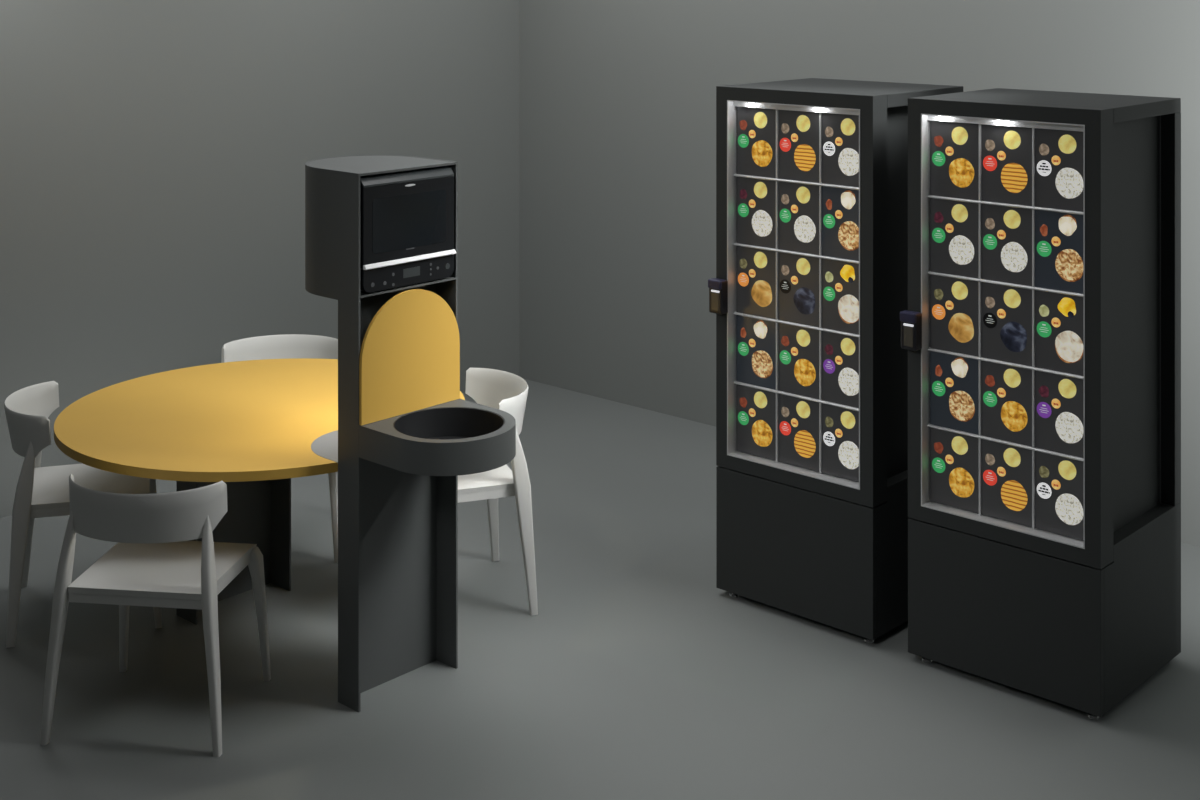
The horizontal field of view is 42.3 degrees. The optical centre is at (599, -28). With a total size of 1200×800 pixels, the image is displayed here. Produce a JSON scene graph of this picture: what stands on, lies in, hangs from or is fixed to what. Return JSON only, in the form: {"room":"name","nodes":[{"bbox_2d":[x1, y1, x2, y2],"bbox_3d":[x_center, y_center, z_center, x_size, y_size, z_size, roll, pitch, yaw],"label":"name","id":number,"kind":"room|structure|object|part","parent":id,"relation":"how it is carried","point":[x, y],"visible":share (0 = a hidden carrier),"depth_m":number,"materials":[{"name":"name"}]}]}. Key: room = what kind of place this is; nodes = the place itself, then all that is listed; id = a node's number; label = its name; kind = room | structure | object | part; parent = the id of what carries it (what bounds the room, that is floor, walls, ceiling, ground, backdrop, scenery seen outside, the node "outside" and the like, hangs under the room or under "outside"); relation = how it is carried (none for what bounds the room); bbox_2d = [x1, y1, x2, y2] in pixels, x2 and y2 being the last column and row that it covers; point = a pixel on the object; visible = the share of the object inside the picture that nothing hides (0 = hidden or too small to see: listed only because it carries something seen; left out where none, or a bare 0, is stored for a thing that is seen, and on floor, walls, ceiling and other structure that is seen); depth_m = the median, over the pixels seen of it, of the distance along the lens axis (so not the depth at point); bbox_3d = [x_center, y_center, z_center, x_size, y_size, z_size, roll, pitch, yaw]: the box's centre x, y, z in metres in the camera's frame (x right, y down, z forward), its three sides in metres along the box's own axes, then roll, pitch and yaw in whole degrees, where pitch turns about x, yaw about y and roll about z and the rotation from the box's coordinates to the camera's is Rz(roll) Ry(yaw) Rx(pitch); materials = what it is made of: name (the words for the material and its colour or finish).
{"room":"eatery","nodes":[
{"label":"eatery","id":0,"kind":"room"},
{"bbox_2d":[0,0,518,517],"bbox_3d":[-2.993,0.340,5.901,0.150,3.800,7.700,0,0,42],"label":"wall","id":1,"kind":"structure","parent":0,"point":[154,154],"depth_m":7.09,"materials":[{"name":"grey paint"}]},
{"bbox_2d":[0,379,1199,799],"bbox_3d":[0.079,2.290,3.140,8.510,0.100,7.750,0,0,42],"label":"floor","id":2,"kind":"structure","parent":0,"point":[635,676],"depth_m":4.83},
{"bbox_2d":[4,381,161,647],"bbox_3d":[-1.821,1.865,5.474,0.530,0.750,0.545,0,0,-16],"label":"dining chair","id":3,"kind":"object","parent":2,"relation":"on","point":[41,492],"visible":0.74,"depth_m":5.30,"materials":[{"name":"white"}]},
{"bbox_3d":[-1.946,1.906,5.199,0.053,0.668,0.108,0,0,37],"label":"leg","id":4,"kind":"part","parent":3,"relation":"part of","materials":[{"name":"white"}]},
{"bbox_3d":[-2.072,1.906,5.641,0.108,0.668,0.053,0,0,22],"label":"leg","id":5,"kind":"part","parent":3,"relation":"part of","materials":[{"name":"white"}]},
{"bbox_3d":[-1.994,1.566,5.424,0.170,0.152,0.489,0,0,-16],"label":"backrest","id":6,"kind":"part","parent":3,"relation":"part of","materials":[{"name":"white plastic"}]},
{"bbox_3d":[-1.808,1.824,5.478,0.406,0.032,0.428,0,0,-16],"label":"seat rail","id":7,"kind":"part","parent":3,"relation":"part of","materials":[{"name":"white"}]},
{"bbox_3d":[-1.807,1.800,5.478,0.415,0.023,0.434,0,0,-16],"label":"seat","id":8,"kind":"part","parent":3,"relation":"part of","materials":[{"name":"white plastic"}]},
{"bbox_3d":[-1.664,2.022,5.743,0.093,0.436,0.051,0,0,-34],"label":"leg","id":9,"kind":"part","parent":3,"relation":"part of","materials":[{"name":"white plastic"}]},
{"bbox_3d":[-1.545,2.022,5.328,0.093,0.436,0.051,0,0,2],"label":"leg","id":10,"kind":"part","parent":3,"relation":"part of","materials":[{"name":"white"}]},
{"bbox_2d":[40,474,270,756],"bbox_3d":[-1.326,1.865,4.697,0.545,0.750,0.530,0,0,8],"label":"dining chair","id":11,"kind":"object","parent":2,"relation":"on","point":[153,562],"visible":1,"depth_m":4.51,"materials":[{"name":"white plastic"}]},
{"bbox_3d":[-1.579,1.906,4.533,0.108,0.668,0.053,0,0,-45],"label":"leg","id":12,"kind":"part","parent":11,"relation":"part of","materials":[{"name":"white plastic"}]},
{"bbox_3d":[-1.510,2.022,4.949,0.051,0.436,0.093,0,0,-11],"label":"leg","id":13,"kind":"part","parent":11,"relation":"part of","materials":[{"name":"white plastic"}]},
{"bbox_3d":[-1.350,1.566,4.518,0.489,0.152,0.170,0,0,8],"label":"backrest","id":14,"kind":"part","parent":11,"relation":"part of","materials":[{"name":"white"}]},
{"bbox_3d":[-1.324,1.824,4.711,0.428,0.032,0.406,0,0,8],"label":"seat rail","id":15,"kind":"part","parent":11,"relation":"part of","materials":[{"name":"white plastic"}]},
{"bbox_3d":[-1.324,1.800,4.711,0.434,0.023,0.415,0,0,8],"label":"seat","id":16,"kind":"part","parent":11,"relation":"part of","materials":[{"name":"white plastic"}]},
{"bbox_3d":[-1.124,1.906,4.473,0.053,0.668,0.108,0,0,-30],"label":"leg","id":17,"kind":"part","parent":11,"relation":"part of","materials":[{"name":"white plastic"}]},
{"bbox_3d":[-1.082,2.022,4.892,0.051,0.436,0.093,0,0,26],"label":"leg","id":18,"kind":"part","parent":11,"relation":"part of","materials":[{"name":"white plastic"}]},
{"bbox_2d":[54,358,464,624],"bbox_3d":[-1.168,1.872,5.375,1.355,0.736,1.380,0,0,42],"label":"round table","id":19,"kind":"object","parent":2,"relation":"on","point":[253,427],"visible":0.69,"depth_m":5.31,"materials":[{"name":"yellow laminate"}]},
{"bbox_2d":[221,334,337,562],"bbox_3d":[-1.263,1.865,6.134,0.545,0.750,0.530,0,0,-5],"label":"dining chair","id":20,"kind":"object","parent":2,"relation":"on","point":[287,346],"visible":0.19,"depth_m":6.34,"materials":[{"name":"white plastic"}]},
{"bbox_3d":[-1.280,1.566,6.313,0.489,0.152,0.170,0,0,-5],"label":"backrest","id":21,"kind":"part","parent":20,"relation":"part of","materials":[{"name":"white plastic"}]},
{"bbox_3d":[-1.027,2.022,5.930,0.051,0.436,0.093,0,0,-24],"label":"leg","id":22,"kind":"part","parent":20,"relation":"part of","materials":[{"name":"white"}]},
{"bbox_2d":[305,155,515,711],"bbox_3d":[-0.600,1.424,4.853,0.785,1.632,0.405,0,0,42],"label":"station","id":23,"kind":"object","parent":2,"relation":"on","point":[406,433],"visible":0.95,"depth_m":4.85,"materials":[{"name":"grey metal"}]},
{"bbox_3d":[-0.766,1.623,4.735,0.100,1.235,0.007,0,0,42],"label":"panel","id":24,"kind":"part","parent":23,"relation":"part of","materials":[{"name":"grey metal"}]},
{"bbox_2d":[305,155,457,304],"bbox_3d":[-0.743,0.806,4.983,0.400,0.397,0.405,0,0,42],"label":"cabinet","id":25,"kind":"object","parent":23,"relation":"attached to","point":[332,184],"depth_m":4.82,"materials":[{"name":"grey metal"}]},
{"bbox_3d":[-0.667,1.613,4.913,0.006,1.254,0.391,0,0,42],"label":"panel","id":26,"kind":"part","parent":23,"relation":"part of","materials":[{"name":"grey metal"}]},
{"bbox_2d":[360,166,455,292],"bbox_3d":[-0.727,0.802,4.969,0.386,0.355,0.370,0,0,42],"label":"microwave oven","id":27,"kind":"object","parent":23,"relation":"on","point":[407,217],"visible":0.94,"depth_m":4.83,"materials":[{"name":"black plastic"}]},
{"bbox_3d":[-0.602,0.938,4.855,0.024,0.072,0.370,0,0,42],"label":"control panel","id":28,"kind":"part","parent":27,"relation":"part of","materials":[{"name":"black plastic"}]},
{"bbox_3d":[-0.590,0.894,4.843,0.014,0.014,0.370,0,0,42],"label":"door handle","id":29,"kind":"part","parent":27,"relation":"part of","materials":[{"name":"white metal"}]},
{"bbox_2d":[360,276,455,297],"bbox_3d":[-0.740,0.983,4.980,0.392,0.006,0.391,0,0,42],"label":"shelf","id":30,"kind":"object","parent":23,"relation":"attached to","point":[451,280],"depth_m":4.85,"materials":[{"name":"grey metal"}]},
{"bbox_3d":[-0.498,1.623,5.029,0.100,1.235,0.007,0,0,42],"label":"panel","id":31,"kind":"part","parent":23,"relation":"part of","materials":[{"name":"grey metal"}]},
{"bbox_2d":[458,368,537,614],"bbox_3d":[-0.524,1.865,5.598,0.530,0.750,0.545,0,0,-19],"label":"dining chair","id":32,"kind":"object","parent":2,"relation":"on","point":[505,391],"visible":0.48,"depth_m":5.46,"materials":[{"name":"white"}]},
{"bbox_3d":[-0.538,1.800,5.593,0.415,0.023,0.434,0,0,-19],"label":"seat","id":33,"kind":"part","parent":32,"relation":"part of","materials":[{"name":"white plastic"}]},
{"bbox_3d":[-0.537,1.824,5.594,0.406,0.032,0.428,0,0,-19],"label":"seat rail","id":34,"kind":"part","parent":32,"relation":"part of","materials":[{"name":"white"}]},
{"bbox_3d":[-0.412,1.906,5.878,0.053,0.668,0.108,0,0,34],"label":"leg","id":35,"kind":"part","parent":32,"relation":"part of","materials":[{"name":"white"}]},
{"bbox_3d":[-0.353,1.566,5.656,0.169,0.152,0.489,0,0,-19],"label":"backrest","id":36,"kind":"part","parent":32,"relation":"part of","materials":[{"name":"white plastic"}]},
{"bbox_3d":[-0.265,1.906,5.443,0.108,0.668,0.053,0,0,19],"label":"leg","id":37,"kind":"part","parent":32,"relation":"part of","materials":[{"name":"white"}]},
{"bbox_2d":[708,78,962,641],"bbox_3d":[0.847,1.324,5.573,0.662,1.832,0.650,0,0,42],"label":"vending machine","id":38,"kind":"object","parent":2,"relation":"on","point":[808,293],"visible":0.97,"depth_m":5.36,"materials":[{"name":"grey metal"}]},
{"bbox_3d":[0.561,1.598,5.527,0.179,0.245,0.013,0,0,42],"label":"display panel","id":39,"kind":"part","parent":38,"relation":"part of","materials":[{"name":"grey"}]},
{"bbox_3d":[0.561,1.349,5.527,0.179,0.245,0.013,0,0,42],"label":"display panel","id":40,"kind":"part","parent":38,"relation":"part of","materials":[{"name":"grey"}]},
{"bbox_3d":[0.561,1.101,5.527,0.179,0.245,0.013,0,0,42],"label":"display panel","id":41,"kind":"part","parent":38,"relation":"part of","materials":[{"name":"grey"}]},
{"bbox_3d":[0.561,0.852,5.527,0.179,0.245,0.013,0,0,42],"label":"display panel","id":42,"kind":"part","parent":38,"relation":"part of","materials":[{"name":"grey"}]},
{"bbox_3d":[0.561,0.603,5.527,0.179,0.245,0.013,0,0,42],"label":"display panel","id":43,"kind":"part","parent":38,"relation":"part of","materials":[{"name":"grey"}]},
{"bbox_3d":[0.681,1.091,5.387,0.558,1.271,0.058,0,0,42],"label":"display frame","id":44,"kind":"part","parent":38,"relation":"part of","materials":[{"name":"silver metal"}]},
{"bbox_3d":[0.670,1.997,5.375,0.658,0.436,0.022,0,0,42],"label":"panel","id":45,"kind":"part","parent":38,"relation":"part of","materials":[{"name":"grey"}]},
{"bbox_3d":[0.696,1.598,5.404,0.179,0.245,0.013,0,0,42],"label":"display panel","id":46,"kind":"part","parent":38,"relation":"part of","materials":[{"name":"grey"}]},
{"bbox_3d":[0.696,1.349,5.404,0.179,0.245,0.013,0,0,42],"label":"display panel","id":47,"kind":"part","parent":38,"relation":"part of","materials":[{"name":"grey"}]},
{"bbox_3d":[0.696,1.101,5.404,0.179,0.245,0.013,0,0,42],"label":"display panel","id":48,"kind":"part","parent":38,"relation":"part of","materials":[{"name":"grey"}]},
{"bbox_3d":[0.696,0.852,5.404,0.179,0.245,0.013,0,0,42],"label":"display panel","id":49,"kind":"part","parent":38,"relation":"part of","materials":[{"name":"grey"}]},
{"bbox_3d":[0.696,0.603,5.404,0.179,0.245,0.013,0,0,42],"label":"display panel","id":50,"kind":"part","parent":38,"relation":"part of","materials":[{"name":"grey"}]},
{"bbox_3d":[0.692,1.091,5.399,0.658,1.366,0.088,0,0,42],"label":"door","id":51,"kind":"part","parent":38,"relation":"part of","materials":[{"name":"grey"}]},
{"bbox_3d":[0.832,1.598,5.281,0.179,0.245,0.013,0,0,42],"label":"display panel","id":52,"kind":"part","parent":38,"relation":"part of","materials":[{"name":"grey"}]},
{"bbox_3d":[0.832,1.349,5.281,0.179,0.245,0.013,0,0,42],"label":"display panel","id":53,"kind":"part","parent":38,"relation":"part of","materials":[{"name":"grey"}]},
{"bbox_3d":[0.832,1.101,5.281,0.179,0.245,0.013,0,0,42],"label":"display panel","id":54,"kind":"part","parent":38,"relation":"part of","materials":[{"name":"grey"}]},
{"bbox_3d":[0.832,0.852,5.281,0.179,0.245,0.013,0,0,42],"label":"display panel","id":55,"kind":"part","parent":38,"relation":"part of","materials":[{"name":"grey plastic"}]},
{"bbox_3d":[0.832,0.603,5.281,0.179,0.245,0.013,0,0,42],"label":"display panel","id":56,"kind":"part","parent":38,"relation":"part of","materials":[{"name":"grey"}]},
{"bbox_2d":[900,88,1180,718],"bbox_3d":[1.431,1.324,5.041,0.662,1.832,0.650,0,0,42],"label":"vending machine","id":57,"kind":"object","parent":2,"relation":"on","point":[1041,323],"visible":1,"depth_m":4.87,"materials":[{"name":"grey metal"}]},
{"bbox_3d":[1.145,1.598,4.996,0.179,0.245,0.013,0,0,42],"label":"display panel","id":58,"kind":"part","parent":57,"relation":"part of","materials":[{"name":"grey"}]},
{"bbox_3d":[1.145,1.349,4.996,0.179,0.245,0.013,0,0,42],"label":"display panel","id":59,"kind":"part","parent":57,"relation":"part of","materials":[{"name":"grey"}]},
{"bbox_3d":[1.145,1.101,4.996,0.179,0.245,0.013,0,0,42],"label":"display panel","id":60,"kind":"part","parent":57,"relation":"part of","materials":[{"name":"grey"}]},
{"bbox_3d":[1.145,0.852,4.996,0.179,0.245,0.013,0,0,42],"label":"display panel","id":61,"kind":"part","parent":57,"relation":"part of","materials":[{"name":"grey"}]},
{"bbox_3d":[1.145,0.603,4.996,0.179,0.245,0.013,0,0,42],"label":"display panel","id":62,"kind":"part","parent":57,"relation":"part of","materials":[{"name":"grey plastic"}]},
{"bbox_3d":[1.265,1.091,4.856,0.558,1.271,0.058,0,0,42],"label":"display frame","id":63,"kind":"part","parent":57,"relation":"part of","materials":[{"name":"silver metal"}]},
{"bbox_3d":[1.254,1.997,4.843,0.658,0.436,0.022,0,0,42],"label":"panel","id":64,"kind":"part","parent":57,"relation":"part of","materials":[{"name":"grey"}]},
{"bbox_3d":[1.281,1.598,4.872,0.179,0.245,0.013,0,0,42],"label":"display panel","id":65,"kind":"part","parent":57,"relation":"part of","materials":[{"name":"grey plastic"}]},
{"bbox_3d":[1.281,1.349,4.872,0.179,0.245,0.013,0,0,42],"label":"display panel","id":66,"kind":"part","parent":57,"relation":"part of","materials":[{"name":"grey"}]},
{"bbox_3d":[1.281,1.101,4.872,0.179,0.245,0.013,0,0,42],"label":"display panel","id":67,"kind":"part","parent":57,"relation":"part of","materials":[{"name":"grey"}]},
{"bbox_3d":[1.281,0.852,4.872,0.179,0.245,0.013,0,0,42],"label":"display panel","id":68,"kind":"part","parent":57,"relation":"part of","materials":[{"name":"grey"}]},
{"bbox_3d":[1.281,0.603,4.872,0.179,0.245,0.013,0,0,42],"label":"display panel","id":69,"kind":"part","parent":57,"relation":"part of","materials":[{"name":"grey"}]},
{"bbox_3d":[1.276,1.091,4.867,0.658,1.366,0.088,0,0,42],"label":"door","id":70,"kind":"part","parent":57,"relation":"part of","materials":[{"name":"grey glass"}]},
{"bbox_3d":[1.416,1.598,4.749,0.179,0.245,0.013,0,0,42],"label":"display panel","id":71,"kind":"part","parent":57,"relation":"part of","materials":[{"name":"grey glass"}]},
{"bbox_3d":[1.416,1.349,4.749,0.179,0.245,0.013,0,0,42],"label":"display panel","id":72,"kind":"part","parent":57,"relation":"part of","materials":[{"name":"grey"}]},
{"bbox_3d":[1.416,1.101,4.749,0.179,0.245,0.013,0,0,42],"label":"display panel","id":73,"kind":"part","parent":57,"relation":"part of","materials":[{"name":"grey"}]},
{"bbox_3d":[1.416,0.852,4.749,0.179,0.245,0.013,0,0,42],"label":"display panel","id":74,"kind":"part","parent":57,"relation":"part of","materials":[{"name":"grey"}]},
{"bbox_3d":[1.416,0.603,4.749,0.179,0.245,0.013,0,0,42],"label":"display panel","id":75,"kind":"part","parent":57,"relation":"part of","materials":[{"name":"grey"}]},
{"bbox_2d":[519,0,1199,546],"bbox_3d":[2.676,0.340,5.846,8.310,3.800,0.150,0,0,42],"label":"wall","id":76,"kind":"structure","parent":0,"point":[617,98],"depth_m":7.81,"materials":[{"name":"grey paint"}]}
]}

